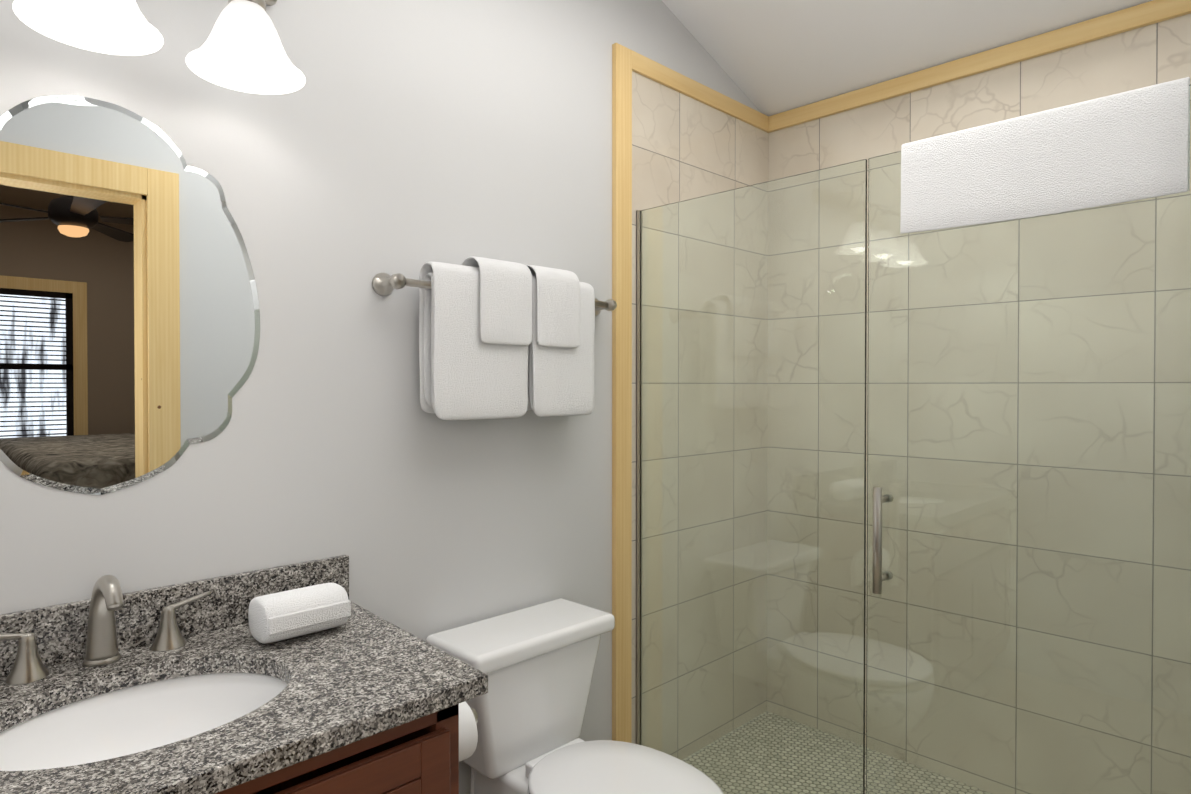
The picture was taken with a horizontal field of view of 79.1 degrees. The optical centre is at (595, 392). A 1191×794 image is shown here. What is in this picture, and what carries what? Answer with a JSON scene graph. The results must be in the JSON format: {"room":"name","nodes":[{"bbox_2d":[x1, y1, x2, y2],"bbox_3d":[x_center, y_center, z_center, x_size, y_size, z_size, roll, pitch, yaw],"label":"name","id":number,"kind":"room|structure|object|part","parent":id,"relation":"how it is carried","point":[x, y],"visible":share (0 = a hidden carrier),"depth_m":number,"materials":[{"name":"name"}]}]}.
{"room":"bathroom","nodes":[
{"label":"bathroom","id":0,"kind":"room"},
{"bbox_2d":[0,0,760,793],"bbox_3d":[-0.339,-0.493,1.957,3.008,3.600,0.120,-1,1,-45],"label":"wall","id":1,"kind":"structure","parent":0,"point":[408,138],"depth_m":1.71,"materials":[{"name":"white paint"}]},
{"bbox_2d":[12,0,163,55],"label":"sconce","id":2,"kind":"object","parent":1,"relation":"attached to","point":[114,27],"depth_m":1.22,"materials":[{"name":"white glass"}]},
{"bbox_3d":[-0.814,-0.652,1.166,0.200,0.126,0.200,-1,1,-45],"label":"lamp shade","id":3,"kind":"part","parent":2,"relation":"part of","materials":[{"name":"white glass"}]},
{"bbox_3d":[-0.814,-0.653,1.166,0.048,0.055,0.048,-1,1,-45],"label":"bulb","id":4,"kind":"part","parent":2,"relation":"part of","materials":[{"name":"white glass"}]},
{"bbox_2d":[0,95,259,494],"bbox_3d":[-0.902,-0.172,1.312,0.565,0.719,0.003,-1,1,-45],"label":"mirror","id":5,"kind":"object","parent":1,"relation":"attached to","point":[129,325],"visible":1,"depth_m":1.32,"materials":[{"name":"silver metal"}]},
{"bbox_2d":[0,555,348,676],"bbox_3d":[-0.916,0.423,1.292,0.993,0.100,0.018,-1,1,-45],"label":"backsplash","id":6,"kind":"structure","parent":1,"relation":"attached to","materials":[{"name":"stone"}]},
{"bbox_2d":[186,0,305,94],"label":"sconce","id":7,"kind":"object","parent":1,"relation":"attached to","point":[241,48],"depth_m":1.33,"materials":[{"name":"white glass"}]},
{"bbox_3d":[-0.644,-0.654,1.335,0.200,0.126,0.200,-1,1,-45],"label":"lamp shade","id":8,"kind":"part","parent":7,"relation":"part of","materials":[{"name":"white glass"}]},
{"bbox_3d":[-0.644,-0.654,1.335,0.048,0.055,0.048,-1,1,-45],"label":"bulb","id":9,"kind":"part","parent":7,"relation":"part of","materials":[{"name":"white glass"}]},
{"bbox_2d":[372,256,616,419],"bbox_3d":[-0.212,-0.139,1.915,0.756,0.406,0.122,-1,1,-45],"label":"towel rail","id":10,"kind":"object","parent":1,"relation":"attached to","point":[498,339],"visible":1,"depth_m":1.82,"materials":[{"name":"white fabric"}]},
{"bbox_3d":[-0.472,-0.257,1.677,0.054,0.054,0.091,-1,1,-45],"label":"post","id":11,"kind":"part","parent":10,"relation":"part of","materials":[{"name":"silver metal"}]},
{"bbox_3d":[0.026,-0.262,2.172,0.054,0.054,0.091,-1,1,-45],"label":"post","id":12,"kind":"part","parent":10,"relation":"part of","materials":[{"name":"silver metal"}]},
{"bbox_2d":[612,43,631,742],"bbox_3d":[0.084,0.107,2.286,0.074,2.392,0.019,-1,1,-45],"label":"trim","id":13,"kind":"structure","parent":1,"relation":"attached to","point":[622,390],"depth_m":2.27,"materials":[{"name":"beige wood"}]},
{"bbox_2d":[632,50,767,131],"bbox_3d":[0.394,-1.063,2.582,0.802,0.059,0.019,-1,1,-45],"label":"trim","id":14,"kind":"structure","parent":1,"relation":"attached to","point":[642,65],"depth_m":2.53,"materials":[{"name":"beige wood"}]},
{"bbox_2d":[632,71,768,743],"bbox_3d":[0.397,0.132,2.604,0.822,2.335,0.008,-1,1,-45],"label":"wall tile","id":15,"kind":"structure","parent":1,"relation":"attached to","point":[684,147],"depth_m":2.46,"materials":[{"name":"beige tile"}]},
{"bbox_2d":[662,0,1152,115],"bbox_3d":[0.239,-1.607,1.364,3.008,1.138,1.760,-1,1,-45],"label":"ceiling","id":16,"kind":"structure","parent":0,"point":[771,57],"depth_m":2.39,"materials":[{"name":"white paint"}]},
{"bbox_2d":[769,13,1190,745],"bbox_3d":[1.264,-0.498,2.394,0.120,3.600,1.760,-1,1,-45],"label":"wall","id":17,"kind":"structure","parent":0,"point":[1149,55],"depth_m":2.31,"materials":[{"name":"tile"}]},
{"bbox_2d":[767,0,1190,132],"bbox_3d":[1.214,-1.060,2.339,0.019,0.059,1.520,-1,1,-45],"label":"trim","id":18,"kind":"structure","parent":17,"relation":"attached to","point":[1127,19],"depth_m":2.28,"materials":[{"name":"beige wood"}]},
{"bbox_3d":[0.239,1.363,1.395,3.008,0.100,1.760,-1,1,-45],"label":"floor","id":19,"kind":"structure","parent":0,"visible":0},
{"bbox_2d":[0,555,487,793],"bbox_3d":[-0.717,0.815,1.096,0.995,1.002,0.582,-1,1,-45],"label":"bathroom vanity","id":20,"kind":"object","parent":19,"relation":"on","point":[191,687],"visible":0.96,"depth_m":1.21,"materials":[{"name":"grey stone"}]},
{"bbox_3d":[-0.972,0.400,1.181,0.085,0.023,0.022,-1,1,-45],"label":"handle lever","id":21,"kind":"part","parent":20,"relation":"part of","materials":[{"name":"silver metal"}]},
{"bbox_3d":[-0.946,0.436,1.202,0.058,0.075,0.058,-1,1,-45],"label":"handle","id":22,"kind":"part","parent":20,"relation":"part of","materials":[{"name":"silver metal"}]},
{"bbox_2d":[82,575,123,666],"bbox_3d":[-0.842,0.393,1.244,0.058,0.161,0.143,-1,1,-45],"label":"faucet","id":23,"kind":"object","parent":20,"relation":"on","point":[102,615],"depth_m":1.26,"materials":[{"name":"silver metal"}]},
{"bbox_2d":[0,673,287,770],"bbox_3d":[-0.694,0.578,1.108,0.458,0.148,0.364,-1,1,-45],"label":"sink","id":24,"kind":"object","parent":20,"relation":"in","point":[135,714],"depth_m":1.23,"materials":[{"name":"white ceramic"}]},
{"bbox_3d":[-0.798,0.435,1.348,0.058,0.075,0.058,-1,1,-45],"label":"handle","id":25,"kind":"part","parent":20,"relation":"part of","materials":[{"name":"silver metal"}]},
{"bbox_3d":[-0.777,0.398,1.374,0.085,0.023,0.022,-1,1,-45],"label":"handle lever","id":26,"kind":"part","parent":20,"relation":"part of","materials":[{"name":"silver metal"}]},
{"bbox_2d":[248,583,350,643],"bbox_3d":[-0.577,0.428,1.409,0.164,0.083,0.108,-1,1,-45],"label":"rolled towel","id":27,"kind":"object","parent":20,"relation":"on","point":[278,616],"visible":1,"depth_m":1.37,"materials":[{"name":"white fabric"}]},
{"bbox_3d":[-0.554,0.616,0.889,0.871,0.113,0.020,-1,1,-45],"label":"drawer","id":28,"kind":"part","parent":20,"relation":"part of","materials":[{"name":"brown wood"}]},
{"bbox_2d":[459,701,477,761],"bbox_3d":[-0.305,0.691,1.419,0.167,0.160,0.120,-1,1,-45],"label":"toilet paper holder","id":29,"kind":"object","parent":20,"relation":"attached to","point":[468,731],"visible":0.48,"depth_m":1.40,"materials":[{"name":"white paper"}]},
{"bbox_2d":[426,598,723,793],"bbox_3d":[-0.018,0.953,1.691,0.474,0.712,0.709,-1,1,-45],"label":"toilet","id":30,"kind":"object","parent":19,"relation":"on","point":[535,664],"visible":0.79,"depth_m":1.75,"materials":[{"name":"white ceramic"}]},
{"bbox_3d":[-0.183,0.620,1.864,0.460,0.048,0.224,-1,1,-45],"label":"tank lid","id":31,"kind":"part","parent":30,"relation":"part of","materials":[{"name":"white ceramic"}]},
{"bbox_3d":[-0.189,0.786,1.871,0.411,0.293,0.188,-1,1,-45],"label":"tank","id":32,"kind":"part","parent":30,"relation":"part of","materials":[{"name":"white ceramic"}]},
{"bbox_3d":[0.066,0.891,1.616,0.376,0.025,0.476,-1,1,-45],"label":"seat lid","id":33,"kind":"part","parent":30,"relation":"part of","materials":[{"name":"white plastic"}]},
{"bbox_2d":[865,746,865,793],"bbox_3d":[0.932,1.295,2.077,0.823,0.020,1.512,-1,1,-45],"label":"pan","id":34,"kind":"object","parent":19,"relation":"on","point":[865,769],"depth_m":2.45,"materials":[{"name":"tile"}]},
{"bbox_3d":[0.672,1.276,1.819,0.100,0.065,1.510,-1,1,-45],"label":"sill","id":35,"kind":"structure","parent":19,"relation":"on","visible":0},
{"bbox_2d":[636,84,1190,793],"bbox_3d":[0.656,0.331,1.794,0.080,1.824,1.510,-1,1,-45],"label":"glass","id":36,"kind":"object","parent":35,"relation":"on","point":[1026,628],"visible":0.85,"depth_m":1.72,"materials":[{"name":"clear glass"}]},
{"bbox_3d":[0.408,0.327,2.074,0.010,1.824,0.756,-1,1,-45],"label":"fixed panel","id":37,"kind":"part","parent":36,"relation":"part of","materials":[{"name":"clear glass"}]},
{"bbox_3d":[0.938,0.329,1.541,0.010,1.816,0.734,-1,1,-45],"label":"door panel","id":38,"kind":"part","parent":36,"relation":"part of","materials":[{"name":"clear glass"}]},
{"bbox_2d":[900,77,1190,233],"bbox_3d":[0.925,-0.483,1.543,0.030,0.223,0.534,-1,1,-45],"label":"towel","id":39,"kind":"object","parent":36,"relation":"hanging from","point":[1128,146],"visible":1,"depth_m":1.50,"materials":[{"name":"white fabric"}]}
]}

